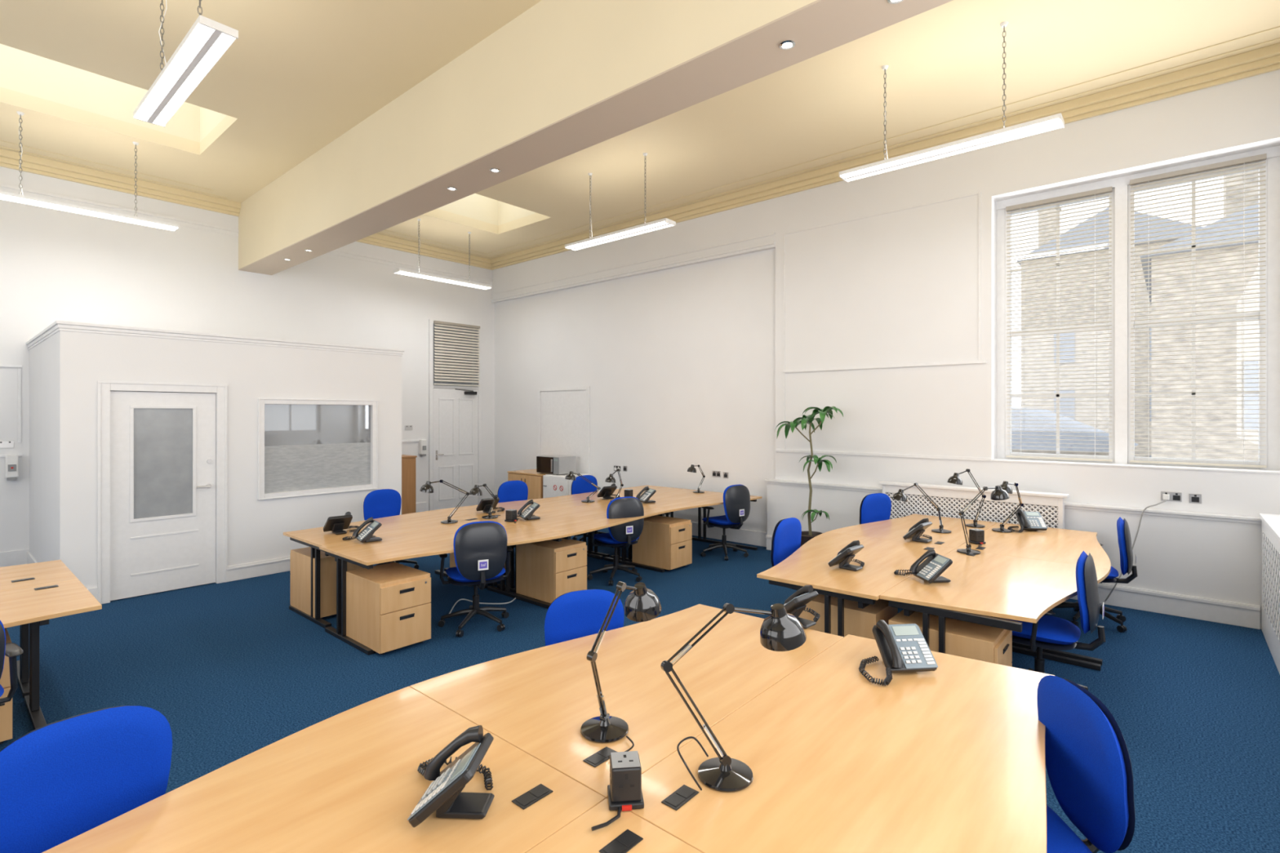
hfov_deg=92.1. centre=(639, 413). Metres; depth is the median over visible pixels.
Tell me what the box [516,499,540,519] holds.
desk phone
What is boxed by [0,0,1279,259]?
ceiling
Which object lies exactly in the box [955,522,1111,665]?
desk
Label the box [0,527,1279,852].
floor
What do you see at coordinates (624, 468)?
wall socket
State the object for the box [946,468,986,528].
desk lamp
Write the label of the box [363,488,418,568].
office chair
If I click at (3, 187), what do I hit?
trim
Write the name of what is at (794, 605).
desk phone
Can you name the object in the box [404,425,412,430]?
light switch
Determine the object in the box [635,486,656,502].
desk phone
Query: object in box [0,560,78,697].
desk
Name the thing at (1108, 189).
blind
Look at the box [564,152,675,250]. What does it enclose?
pendant light
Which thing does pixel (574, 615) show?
office chair
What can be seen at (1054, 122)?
pendant light
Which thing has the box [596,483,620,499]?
desk phone
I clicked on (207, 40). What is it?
pendant light
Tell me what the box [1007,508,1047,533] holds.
desk phone
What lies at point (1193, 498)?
wall socket
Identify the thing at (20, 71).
skylight
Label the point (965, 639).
drawer pedestal
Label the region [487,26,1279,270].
trim
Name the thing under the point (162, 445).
door
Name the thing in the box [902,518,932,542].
desk phone
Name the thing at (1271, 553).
grille
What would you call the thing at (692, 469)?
desk lamp
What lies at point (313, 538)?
desk
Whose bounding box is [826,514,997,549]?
desk
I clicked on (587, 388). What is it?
trim
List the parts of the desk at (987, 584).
leg frame, leg frame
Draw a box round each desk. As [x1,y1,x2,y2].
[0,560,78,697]
[0,579,102,729]
[42,686,605,852]
[283,509,492,628]
[319,519,568,655]
[409,604,843,798]
[440,496,605,586]
[493,502,670,604]
[526,798,702,852]
[562,484,686,557]
[607,634,1054,852]
[608,488,762,570]
[756,532,954,637]
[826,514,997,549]
[880,548,1110,671]
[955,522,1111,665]
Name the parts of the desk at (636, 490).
leg frame, leg frame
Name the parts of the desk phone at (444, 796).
plate, coiled cord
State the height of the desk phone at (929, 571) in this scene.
0.196 m
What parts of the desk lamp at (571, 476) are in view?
lamp shade, arm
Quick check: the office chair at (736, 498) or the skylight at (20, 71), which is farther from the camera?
the office chair at (736, 498)
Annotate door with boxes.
[110,391,215,600]
[433,388,478,510]
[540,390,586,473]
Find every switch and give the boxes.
[0,440,13,448]
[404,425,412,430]
[622,804,631,811]
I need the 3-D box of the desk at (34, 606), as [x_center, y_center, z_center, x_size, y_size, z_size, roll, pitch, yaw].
[-3.973,1.483,3.156,1.099,0.730,1.768,0,0,41]
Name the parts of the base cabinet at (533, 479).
door, door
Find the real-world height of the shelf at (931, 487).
0.030 m
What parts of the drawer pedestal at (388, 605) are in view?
drawer, drawer, handle, handle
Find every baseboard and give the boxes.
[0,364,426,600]
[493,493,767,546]
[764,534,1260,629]
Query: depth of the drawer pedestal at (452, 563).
7.16 m
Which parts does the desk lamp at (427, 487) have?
lamp shade, arm, arm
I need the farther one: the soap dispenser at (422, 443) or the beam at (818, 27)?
the soap dispenser at (422, 443)
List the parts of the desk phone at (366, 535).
coiled cord, plate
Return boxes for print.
[479,561,487,568]
[626,527,632,533]
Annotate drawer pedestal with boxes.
[0,627,12,744]
[290,546,362,618]
[346,562,431,654]
[449,552,505,573]
[515,538,586,603]
[632,515,692,571]
[798,593,897,639]
[888,609,1012,666]
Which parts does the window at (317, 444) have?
etched pane, clear pane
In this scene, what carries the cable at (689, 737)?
on the desk at (950, 758)
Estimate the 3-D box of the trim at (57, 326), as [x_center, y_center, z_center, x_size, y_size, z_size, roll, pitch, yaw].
[-5.333,-0.825,7.926,2.720,0.090,3.440,0,0,41]
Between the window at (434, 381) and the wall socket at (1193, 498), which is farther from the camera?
the window at (434, 381)
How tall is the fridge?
0.780 m
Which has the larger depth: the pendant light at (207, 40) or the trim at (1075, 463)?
the trim at (1075, 463)
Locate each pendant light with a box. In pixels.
[0,111,178,231]
[133,0,238,127]
[392,218,491,289]
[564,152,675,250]
[839,21,1064,182]
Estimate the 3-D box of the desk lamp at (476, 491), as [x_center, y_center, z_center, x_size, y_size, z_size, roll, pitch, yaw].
[-1.674,0.938,6.632,0.314,0.370,0.175,0,0,-28]
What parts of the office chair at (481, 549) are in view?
armrest, arm post, leg, leg, seat, backrest, leg, leg, arm post, armrest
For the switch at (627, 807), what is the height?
0.013 m
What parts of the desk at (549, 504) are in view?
leg frame, leg frame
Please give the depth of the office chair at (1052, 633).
3.79 m
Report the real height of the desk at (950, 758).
0.730 m
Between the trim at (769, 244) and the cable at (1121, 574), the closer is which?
the cable at (1121, 574)
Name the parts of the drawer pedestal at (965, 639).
drawer, handle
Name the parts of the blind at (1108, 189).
head rail, rail, ladder cord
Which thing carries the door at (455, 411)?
in the wall at (55, 264)
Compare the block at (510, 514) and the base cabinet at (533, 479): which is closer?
the block at (510, 514)
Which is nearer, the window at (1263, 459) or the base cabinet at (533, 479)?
the window at (1263, 459)
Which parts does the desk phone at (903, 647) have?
coiled cord, plate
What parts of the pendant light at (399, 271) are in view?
chain, chain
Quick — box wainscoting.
[767,483,1262,629]
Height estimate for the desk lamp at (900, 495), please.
0.468 m
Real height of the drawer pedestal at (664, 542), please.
0.559 m
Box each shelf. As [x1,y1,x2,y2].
[878,480,1069,498]
[1258,513,1279,542]
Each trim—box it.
[0,140,240,216]
[0,182,239,236]
[26,320,404,355]
[97,380,227,604]
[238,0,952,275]
[327,248,493,284]
[355,229,492,270]
[428,319,481,511]
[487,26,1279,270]
[490,232,775,302]
[537,386,590,474]
[764,479,1262,524]
[776,191,991,461]
[991,457,1279,474]
[996,145,1279,470]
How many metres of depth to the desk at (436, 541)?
5.24 m
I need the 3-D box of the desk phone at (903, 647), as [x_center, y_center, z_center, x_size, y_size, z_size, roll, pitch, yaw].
[1.104,1.022,2.693,0.378,0.196,0.229,0,0,-24]
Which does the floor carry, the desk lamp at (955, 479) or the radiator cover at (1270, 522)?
the radiator cover at (1270, 522)
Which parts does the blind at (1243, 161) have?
head rail, rail, ladder cord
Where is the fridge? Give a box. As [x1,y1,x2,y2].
[542,472,593,497]
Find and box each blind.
[433,320,479,386]
[1005,186,1112,462]
[1129,153,1266,467]
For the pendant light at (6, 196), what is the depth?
6.72 m
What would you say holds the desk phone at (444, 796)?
on the desk at (348, 781)
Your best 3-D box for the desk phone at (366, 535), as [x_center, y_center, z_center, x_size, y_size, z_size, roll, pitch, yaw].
[-2.441,1.022,5.459,0.378,0.196,0.229,0,0,35]
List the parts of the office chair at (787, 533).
backrest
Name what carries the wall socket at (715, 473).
attached to the wall at (682, 366)
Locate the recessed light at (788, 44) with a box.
[778,39,795,49]
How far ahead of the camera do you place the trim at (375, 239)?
11.43 m
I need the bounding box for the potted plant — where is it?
[774,406,843,546]
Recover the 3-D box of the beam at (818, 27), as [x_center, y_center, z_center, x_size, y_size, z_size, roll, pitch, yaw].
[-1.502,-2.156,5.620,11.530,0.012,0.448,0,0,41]
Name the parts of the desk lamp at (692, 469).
lamp shade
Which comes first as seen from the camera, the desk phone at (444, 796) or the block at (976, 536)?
the desk phone at (444, 796)
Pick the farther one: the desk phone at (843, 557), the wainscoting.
the wainscoting
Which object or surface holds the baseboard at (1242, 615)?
attached to the wall at (682, 366)
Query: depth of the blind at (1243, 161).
5.76 m
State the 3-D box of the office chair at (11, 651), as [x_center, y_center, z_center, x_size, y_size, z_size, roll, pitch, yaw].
[-3.353,1.377,2.906,0.660,0.944,0.617,0,0,35]
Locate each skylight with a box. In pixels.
[0,43,226,142]
[437,193,536,225]
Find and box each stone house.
[1015,207,1202,457]
[1140,169,1258,461]
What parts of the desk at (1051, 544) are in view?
leg frame, leg frame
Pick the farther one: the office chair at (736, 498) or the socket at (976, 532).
the office chair at (736, 498)
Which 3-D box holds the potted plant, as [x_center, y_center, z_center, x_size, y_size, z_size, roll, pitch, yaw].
[2.128,0.878,7.660,0.870,1.940,0.548,0,0,41]
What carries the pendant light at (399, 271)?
hanging from the ceiling
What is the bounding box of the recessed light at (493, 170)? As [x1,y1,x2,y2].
[489,168,500,172]
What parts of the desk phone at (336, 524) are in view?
coiled cord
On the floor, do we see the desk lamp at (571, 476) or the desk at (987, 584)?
the desk at (987, 584)
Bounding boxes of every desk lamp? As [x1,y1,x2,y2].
[419,480,469,524]
[469,483,497,519]
[564,471,600,502]
[580,581,661,743]
[604,468,623,502]
[660,603,806,792]
[686,464,705,493]
[891,482,951,533]
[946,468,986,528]
[956,485,1009,554]
[991,480,1023,533]
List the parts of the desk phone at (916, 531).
coiled cord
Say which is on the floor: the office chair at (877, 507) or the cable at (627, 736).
the office chair at (877, 507)
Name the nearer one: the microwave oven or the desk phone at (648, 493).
the desk phone at (648, 493)
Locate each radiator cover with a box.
[878,480,1069,528]
[1258,513,1279,674]
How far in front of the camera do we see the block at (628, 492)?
8.14 m
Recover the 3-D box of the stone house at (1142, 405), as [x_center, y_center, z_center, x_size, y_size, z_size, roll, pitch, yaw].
[17.777,-1.175,22.968,5.500,14.050,6.300,0,0,41]
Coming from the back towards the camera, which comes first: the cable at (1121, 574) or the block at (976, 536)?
the cable at (1121, 574)
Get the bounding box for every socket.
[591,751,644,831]
[609,751,640,787]
[613,466,620,471]
[622,466,626,471]
[712,471,720,476]
[723,471,728,478]
[969,528,983,537]
[1160,491,1182,502]
[1189,493,1201,503]
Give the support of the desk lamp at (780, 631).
on the desk at (950, 758)
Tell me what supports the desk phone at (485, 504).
on the desk at (549, 504)
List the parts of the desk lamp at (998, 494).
arm, arm, lamp shade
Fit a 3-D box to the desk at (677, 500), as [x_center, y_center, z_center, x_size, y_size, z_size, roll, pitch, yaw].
[0.619,1.483,8.129,1.249,0.730,1.738,0,0,41]
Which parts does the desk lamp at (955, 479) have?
lamp shade, arm, arm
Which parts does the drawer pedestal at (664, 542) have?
drawer, drawer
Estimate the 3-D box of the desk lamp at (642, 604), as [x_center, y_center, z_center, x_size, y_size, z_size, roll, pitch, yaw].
[-0.087,0.855,2.212,0.358,0.534,0.176,0,0,-42]
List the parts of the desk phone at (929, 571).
coiled cord, plate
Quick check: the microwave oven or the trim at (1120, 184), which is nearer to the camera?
the trim at (1120, 184)
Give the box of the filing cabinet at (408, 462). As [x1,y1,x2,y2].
[401,454,417,514]
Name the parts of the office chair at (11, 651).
seat, backrest, arm post, armrest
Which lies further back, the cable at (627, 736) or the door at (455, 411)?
the door at (455, 411)
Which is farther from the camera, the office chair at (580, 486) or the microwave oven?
the microwave oven
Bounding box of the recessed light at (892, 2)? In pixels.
[887,0,903,4]
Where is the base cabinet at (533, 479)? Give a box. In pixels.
[507,468,550,499]
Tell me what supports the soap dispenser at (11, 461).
attached to the wall at (55, 264)
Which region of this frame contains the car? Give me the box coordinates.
[1012,407,1137,455]
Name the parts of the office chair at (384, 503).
backrest, leg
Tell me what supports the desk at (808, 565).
on the floor
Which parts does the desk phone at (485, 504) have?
coiled cord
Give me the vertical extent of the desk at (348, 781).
0.730 m
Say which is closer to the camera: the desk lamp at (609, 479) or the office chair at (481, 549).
the office chair at (481, 549)
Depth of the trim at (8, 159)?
8.06 m
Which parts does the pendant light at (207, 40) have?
chain, chain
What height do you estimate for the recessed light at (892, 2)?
0.007 m
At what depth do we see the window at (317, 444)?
7.51 m
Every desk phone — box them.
[322,511,358,534]
[342,517,382,542]
[407,724,494,827]
[475,494,504,513]
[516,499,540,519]
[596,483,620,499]
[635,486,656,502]
[783,585,820,628]
[828,540,864,571]
[858,620,937,686]
[893,548,952,583]
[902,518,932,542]
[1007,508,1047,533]
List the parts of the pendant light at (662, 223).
chain, chain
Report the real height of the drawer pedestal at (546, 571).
0.559 m
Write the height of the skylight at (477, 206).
0.800 m
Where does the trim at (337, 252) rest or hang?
attached to the wall at (55, 264)
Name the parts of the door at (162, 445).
frosted pane, moulding, handle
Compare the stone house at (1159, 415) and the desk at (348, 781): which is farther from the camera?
the stone house at (1159, 415)
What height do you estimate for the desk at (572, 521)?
0.730 m
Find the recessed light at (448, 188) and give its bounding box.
[447,186,457,190]
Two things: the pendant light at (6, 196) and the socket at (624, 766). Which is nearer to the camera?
the socket at (624, 766)
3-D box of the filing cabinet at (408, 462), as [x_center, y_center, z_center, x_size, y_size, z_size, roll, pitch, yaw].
[-4.369,1.280,10.703,0.460,1.080,0.820,0,0,41]
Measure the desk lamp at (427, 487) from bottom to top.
0.442 m
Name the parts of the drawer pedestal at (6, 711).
drawer, drawer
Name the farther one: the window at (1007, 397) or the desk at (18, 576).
the window at (1007, 397)
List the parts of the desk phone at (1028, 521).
coiled cord, plate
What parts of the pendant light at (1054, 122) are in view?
chain, chain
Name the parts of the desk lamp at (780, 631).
arm, arm, lamp shade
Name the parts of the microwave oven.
door, handle, control panel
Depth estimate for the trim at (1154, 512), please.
5.90 m
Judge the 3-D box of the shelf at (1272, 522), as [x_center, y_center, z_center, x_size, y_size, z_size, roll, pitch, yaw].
[4.899,0.870,4.515,0.395,0.040,1.680,0,0,41]
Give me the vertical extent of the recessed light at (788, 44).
0.007 m
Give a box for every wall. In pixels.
[0,166,494,552]
[29,330,401,588]
[492,69,1279,532]
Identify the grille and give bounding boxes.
[885,493,1057,528]
[1262,532,1279,641]
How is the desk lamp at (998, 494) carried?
on the desk at (987, 584)
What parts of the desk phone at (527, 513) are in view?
plate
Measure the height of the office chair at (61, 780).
0.944 m
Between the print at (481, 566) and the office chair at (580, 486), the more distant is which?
the office chair at (580, 486)
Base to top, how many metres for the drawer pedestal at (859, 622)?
0.559 m
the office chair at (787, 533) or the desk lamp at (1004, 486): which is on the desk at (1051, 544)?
the desk lamp at (1004, 486)
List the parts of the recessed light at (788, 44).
bulb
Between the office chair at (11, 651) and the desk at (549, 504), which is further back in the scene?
the desk at (549, 504)
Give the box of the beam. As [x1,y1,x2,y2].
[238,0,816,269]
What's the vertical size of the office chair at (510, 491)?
0.944 m
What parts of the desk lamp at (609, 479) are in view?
lamp shade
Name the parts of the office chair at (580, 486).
backrest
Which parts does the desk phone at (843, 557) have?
coiled cord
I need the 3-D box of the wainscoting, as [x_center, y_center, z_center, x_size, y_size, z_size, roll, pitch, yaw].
[3.708,1.385,6.763,5.150,0.930,0.080,0,0,41]
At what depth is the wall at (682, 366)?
7.90 m
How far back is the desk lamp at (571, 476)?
7.83 m
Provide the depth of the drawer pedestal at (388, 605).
4.84 m
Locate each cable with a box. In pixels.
[448,597,515,613]
[607,735,634,758]
[676,736,708,791]
[1099,500,1165,605]
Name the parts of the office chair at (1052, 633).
arm post, seat, armrest, leg, backrest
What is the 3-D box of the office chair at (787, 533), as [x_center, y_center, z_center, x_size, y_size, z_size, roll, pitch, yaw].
[1.439,1.377,5.196,0.660,0.944,0.615,0,0,44]
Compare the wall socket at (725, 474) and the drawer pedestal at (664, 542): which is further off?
the wall socket at (725, 474)
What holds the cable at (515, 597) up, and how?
on the floor
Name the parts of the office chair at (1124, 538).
leg, leg, leg, leg, seat, backrest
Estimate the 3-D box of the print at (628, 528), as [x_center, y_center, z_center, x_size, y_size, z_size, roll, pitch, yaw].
[-0.111,1.250,6.635,0.062,0.055,0.002,0,0,-28]
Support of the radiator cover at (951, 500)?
on the floor
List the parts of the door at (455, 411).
handle, panel moulding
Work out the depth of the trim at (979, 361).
7.31 m
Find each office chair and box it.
[0,620,23,706]
[0,705,172,852]
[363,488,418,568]
[438,520,513,637]
[497,480,528,547]
[544,589,623,646]
[571,475,605,541]
[587,496,644,585]
[701,484,750,560]
[770,517,801,590]
[859,493,891,524]
[999,551,1105,690]
[1036,675,1135,852]
[1049,517,1137,632]
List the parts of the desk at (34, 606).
leg frame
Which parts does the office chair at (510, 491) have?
backrest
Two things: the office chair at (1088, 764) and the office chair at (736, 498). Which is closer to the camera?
the office chair at (1088, 764)
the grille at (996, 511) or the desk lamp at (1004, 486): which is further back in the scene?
the grille at (996, 511)
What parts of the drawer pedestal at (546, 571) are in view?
drawer, drawer, handle, handle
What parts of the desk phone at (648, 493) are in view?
plate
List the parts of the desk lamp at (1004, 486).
lamp shade, arm, arm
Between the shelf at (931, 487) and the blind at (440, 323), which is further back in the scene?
the blind at (440, 323)
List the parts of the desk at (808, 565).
leg frame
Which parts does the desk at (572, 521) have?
leg frame, leg frame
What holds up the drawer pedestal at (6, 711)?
on the floor
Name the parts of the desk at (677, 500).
leg frame, leg frame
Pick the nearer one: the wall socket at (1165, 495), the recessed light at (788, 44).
the recessed light at (788, 44)
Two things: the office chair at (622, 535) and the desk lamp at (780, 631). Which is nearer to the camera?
the desk lamp at (780, 631)
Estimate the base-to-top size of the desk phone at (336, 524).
0.196 m
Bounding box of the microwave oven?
[536,454,575,475]
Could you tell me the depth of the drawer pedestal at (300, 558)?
5.59 m
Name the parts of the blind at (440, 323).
ladder cord, head rail, rail, ladder cord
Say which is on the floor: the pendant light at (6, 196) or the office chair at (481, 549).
the office chair at (481, 549)
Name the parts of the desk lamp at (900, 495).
lamp shade, arm, arm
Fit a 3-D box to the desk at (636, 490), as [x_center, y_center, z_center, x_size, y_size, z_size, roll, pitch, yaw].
[-0.176,1.483,8.818,0.849,0.730,1.738,0,0,41]
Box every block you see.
[504,509,518,523]
[624,488,632,497]
[968,528,986,546]
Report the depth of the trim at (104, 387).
6.05 m
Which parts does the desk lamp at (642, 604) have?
arm, arm, lamp shade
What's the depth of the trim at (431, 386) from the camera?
11.59 m
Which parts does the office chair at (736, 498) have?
armrest, arm post, leg, leg, seat, leg, backrest, leg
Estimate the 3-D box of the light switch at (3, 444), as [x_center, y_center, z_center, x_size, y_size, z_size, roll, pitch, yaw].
[-7.595,0.367,7.380,0.014,0.086,0.147,0,0,41]
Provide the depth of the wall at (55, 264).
8.76 m
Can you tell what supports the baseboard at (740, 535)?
attached to the wall at (682, 366)
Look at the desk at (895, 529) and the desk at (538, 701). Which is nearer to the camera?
the desk at (538, 701)
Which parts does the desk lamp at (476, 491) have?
lamp shade, arm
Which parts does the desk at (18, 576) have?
leg frame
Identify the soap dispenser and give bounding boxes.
[4,454,18,480]
[418,440,426,456]
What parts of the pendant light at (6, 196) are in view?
chain, chain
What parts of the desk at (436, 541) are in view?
leg frame, leg frame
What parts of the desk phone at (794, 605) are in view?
coiled cord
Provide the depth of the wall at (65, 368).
6.84 m
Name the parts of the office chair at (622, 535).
arm post, leg, leg, seat, backrest, leg, leg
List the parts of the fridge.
door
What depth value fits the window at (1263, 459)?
5.85 m
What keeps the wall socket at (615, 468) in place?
attached to the wall at (682, 366)
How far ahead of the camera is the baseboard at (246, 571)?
7.23 m
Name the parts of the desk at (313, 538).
leg frame, leg frame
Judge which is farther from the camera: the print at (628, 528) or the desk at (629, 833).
the print at (628, 528)
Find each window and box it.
[257,398,377,500]
[433,323,477,386]
[1004,187,1115,462]
[1127,159,1267,469]

